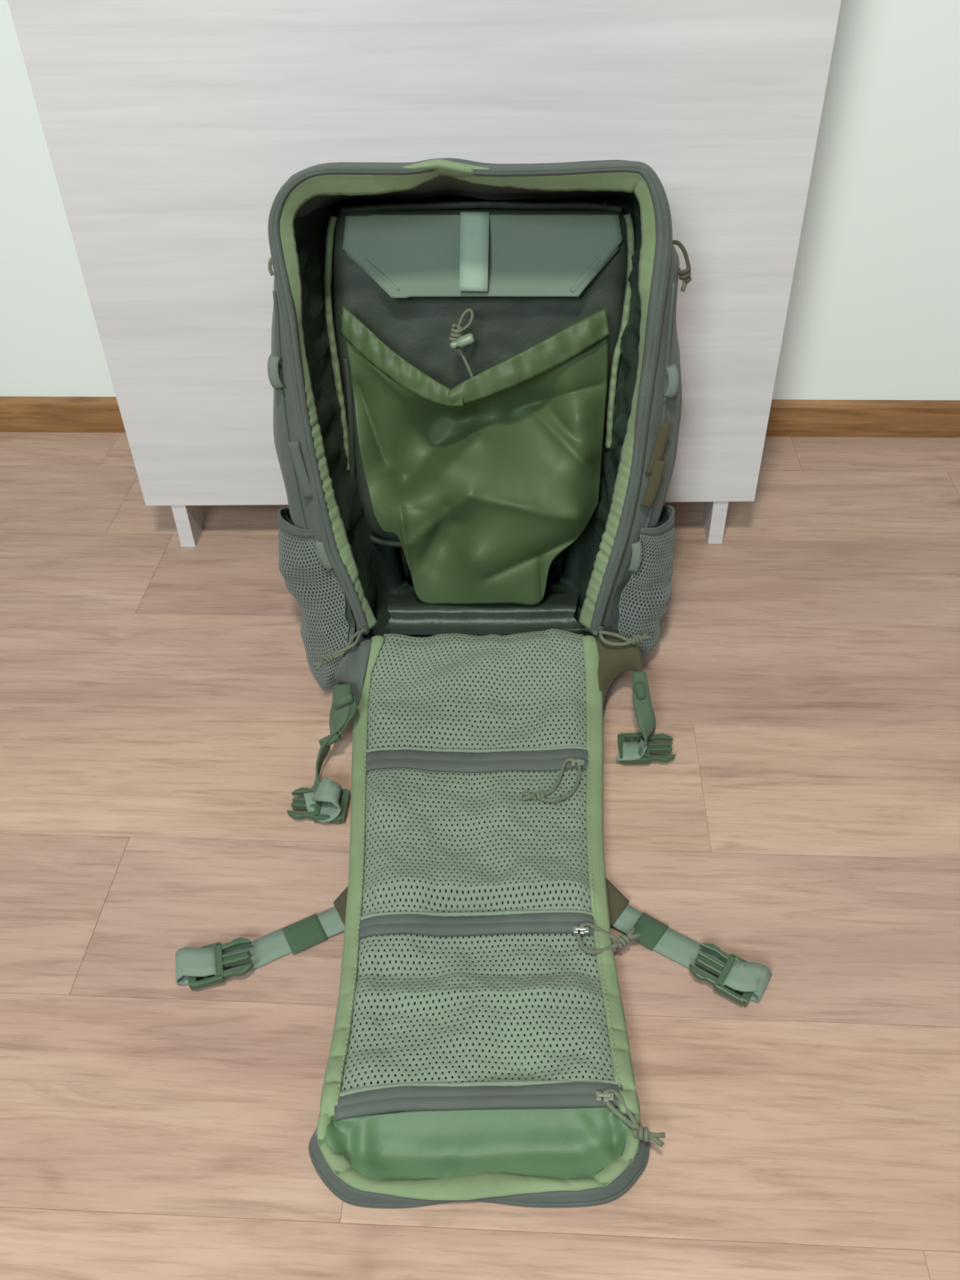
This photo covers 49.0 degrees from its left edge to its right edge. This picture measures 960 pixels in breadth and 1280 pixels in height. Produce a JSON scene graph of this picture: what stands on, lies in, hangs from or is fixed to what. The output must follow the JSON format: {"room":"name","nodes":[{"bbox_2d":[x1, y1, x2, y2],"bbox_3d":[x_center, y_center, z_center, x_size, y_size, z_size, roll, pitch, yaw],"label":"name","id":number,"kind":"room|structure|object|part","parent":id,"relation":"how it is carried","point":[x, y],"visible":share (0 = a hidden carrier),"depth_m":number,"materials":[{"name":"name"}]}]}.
{"room":"living room","nodes":[
{"label":"living room","id":0,"kind":"room"},
{"bbox_2d":[0,431,959,1279],"bbox_3d":[0.042,0.435,0.896,4.400,0.030,2.590,1,41,3],"label":"floor","id":1,"kind":"structure","parent":0,"point":[163,708],"depth_m":1.08,"materials":[{"name":"laminate"}]},
{"bbox_2d":[7,0,841,546],"bbox_3d":[-0.052,-0.617,1.329,0.872,1.002,0.323,0,41,2],"label":"base cabinet","id":2,"kind":"object","parent":1,"relation":"on","point":[173,130],"visible":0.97,"depth_m":1.17,"materials":[{"name":"grey wood"}]},
{"bbox_3d":[-0.429,-0.185,1.550,0.021,0.075,0.060,0,41,2],"label":"leg","id":3,"kind":"part","parent":2,"relation":"part of","materials":[{"name":"white wood"}]},
{"bbox_3d":[0.340,-0.187,1.526,0.021,0.075,0.060,0,41,2],"label":"leg","id":4,"kind":"part","parent":2,"relation":"part of","materials":[{"name":"white wood"}]},
{"bbox_2d":[175,157,771,1208],"bbox_3d":[-0.012,-0.058,0.991,0.596,0.594,0.912,1,41,3],"label":"backpack","id":5,"kind":"object","parent":1,"relation":"on","point":[474,369],"visible":1,"depth_m":1.16,"materials":[{"name":"fabric"}]},
{"bbox_3d":[-0.217,-0.392,1.102,0.010,0.021,0.007,1,41,3],"label":"pull cord","id":6,"kind":"part","parent":5,"relation":"part of","materials":[{"name":"green fabric"}]},
{"bbox_3d":[-0.222,-0.143,1.285,0.043,0.054,0.132,-13,42,-13],"label":"rim cord","id":7,"kind":"part","parent":5,"relation":"part of","materials":[{"name":"green fabric"}]},
{"bbox_3d":[-0.188,0.027,1.230,0.015,0.005,0.004,-15,43,-15],"label":"cord","id":8,"kind":"part","parent":5,"relation":"part of","materials":[{"name":"green fabric"}]},
{"bbox_3d":[-0.186,0.029,1.228,0.004,0.005,0.015,24,47,27],"label":"cord","id":9,"kind":"part","parent":5,"relation":"part of","materials":[{"name":"green fabric"}]},
{"bbox_3d":[-0.155,0.006,1.246,0.021,0.014,0.061,24,47,26],"label":"pull cord","id":10,"kind":"part","parent":5,"relation":"part of","materials":[{"name":"green fabric"}]},
{"bbox_3d":[-0.143,-0.015,1.268,0.009,0.006,0.015,-24,45,-24],"label":"zip pull","id":11,"kind":"part","parent":5,"relation":"part of","materials":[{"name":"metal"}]},
{"bbox_3d":[-0.013,-0.333,1.180,0.026,0.071,0.023,25,48,28],"label":"draw cord","id":12,"kind":"part","parent":5,"relation":"part of","materials":[{"name":"green fabric"}]},
{"bbox_3d":[0.053,0.166,1.131,0.015,0.004,0.005,11,42,14],"label":"cord","id":13,"kind":"part","parent":5,"relation":"part of","materials":[{"name":"green fabric"}]},
{"bbox_3d":[0.053,0.168,1.129,0.015,0.004,0.005,-11,42,-11],"label":"cord","id":14,"kind":"part","parent":5,"relation":"part of","materials":[{"name":"green fabric"}]},
{"bbox_3d":[0.092,0.154,1.144,0.030,0.010,0.073,20,45,23],"label":"pull cord","id":15,"kind":"part","parent":5,"relation":"part of","materials":[{"name":"green fabric"}]},
{"bbox_3d":[0.108,0.135,1.166,0.015,0.006,0.009,1,41,3],"label":"zip pull","id":16,"kind":"part","parent":5,"relation":"part of","materials":[{"name":"grey metal"}]},
{"bbox_3d":[0.096,0.276,1.004,0.014,0.006,0.009,1,41,3],"label":"zip pull","id":17,"kind":"part","parent":5,"relation":"part of","materials":[{"name":"metal"}]},
{"bbox_3d":[0.141,-0.012,1.255,0.009,0.006,0.015,29,49,31],"label":"zip pull","id":18,"kind":"part","parent":5,"relation":"part of","materials":[{"name":"metal"}]},
{"bbox_3d":[0.111,0.282,1.004,0.040,0.013,0.033,-19,44,-19],"label":"pull cord","id":19,"kind":"part","parent":5,"relation":"part of","materials":[{"name":"green fabric"}]},
{"bbox_3d":[0.103,0.378,0.873,0.014,0.006,0.009,1,41,3],"label":"zip pull","id":20,"kind":"part","parent":5,"relation":"part of","materials":[{"name":"silver metal"}]},
{"bbox_3d":[0.160,0.000,1.243,0.045,0.009,0.017,14,43,18],"label":"pull cord","id":21,"kind":"part","parent":5,"relation":"part of","materials":[{"name":"green fabric"}]},
{"bbox_3d":[0.118,0.388,0.869,0.016,0.010,0.041,-31,49,-29],"label":"pull cord","id":22,"kind":"part","parent":5,"relation":"part of","materials":[{"name":"green fabric"}]},
{"bbox_3d":[0.144,0.282,1.010,0.005,0.004,0.015,28,49,30],"label":"cord","id":23,"kind":"part","parent":5,"relation":"part of","materials":[{"name":"green fabric"}]},
{"bbox_3d":[0.145,0.284,1.007,0.015,0.004,0.005,-12,42,-12],"label":"cord","id":24,"kind":"part","parent":5,"relation":"part of","materials":[{"name":"green fabric"}]},
{"bbox_3d":[0.194,-0.005,1.247,0.015,0.004,0.005,-29,48,-28],"label":"cord","id":25,"kind":"part","parent":5,"relation":"part of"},
{"bbox_3d":[0.195,-0.003,1.244,0.015,0.004,0.005,-5,41,-3],"label":"cord","id":26,"kind":"part","parent":5,"relation":"part of","materials":[{"name":"green fabric"}]},
{"bbox_3d":[0.142,0.404,0.853,0.015,0.004,0.005,25,47,27],"label":"cord","id":27,"kind":"part","parent":5,"relation":"part of","materials":[{"name":"green fabric"}]},
{"bbox_3d":[0.143,0.402,0.856,0.015,0.004,0.005,1,41,3],"label":"cord","id":28,"kind":"part","parent":5,"relation":"part of","materials":[{"name":"green fabric"}]},
{"bbox_3d":[0.216,-0.146,1.273,0.036,0.054,0.126,7,41,9],"label":"rim cord","id":29,"kind":"part","parent":5,"relation":"part of","materials":[{"name":"green fabric"}]},
{"bbox_3d":[0.206,-0.393,1.088,0.025,0.038,0.008,13,43,16],"label":"pull cord","id":30,"kind":"part","parent":5,"relation":"part of","materials":[{"name":"green fabric"}]},
{"bbox_3d":[0.212,-0.372,1.100,0.007,0.017,0.006,-18,43,-18],"label":"cord","id":31,"kind":"part","parent":5,"relation":"part of","materials":[{"name":"green fabric"}]},
{"bbox_2d":[0,0,959,399],"bbox_3d":[0.077,-1.336,1.011,4.400,2.501,0.100,1,41,3],"label":"wall","id":32,"kind":"structure","parent":0,"point":[873,312],"depth_m":1.57,"materials":[{"name":"paint"}]},
{"bbox_2d":[0,396,959,437],"bbox_3d":[0.102,-0.373,1.763,4.400,0.058,0.019,1,41,3],"label":"baseboard","id":33,"kind":"structure","parent":32,"relation":"attached to","point":[787,418],"depth_m":1.74,"materials":[{"name":"brown wood"}]}
]}

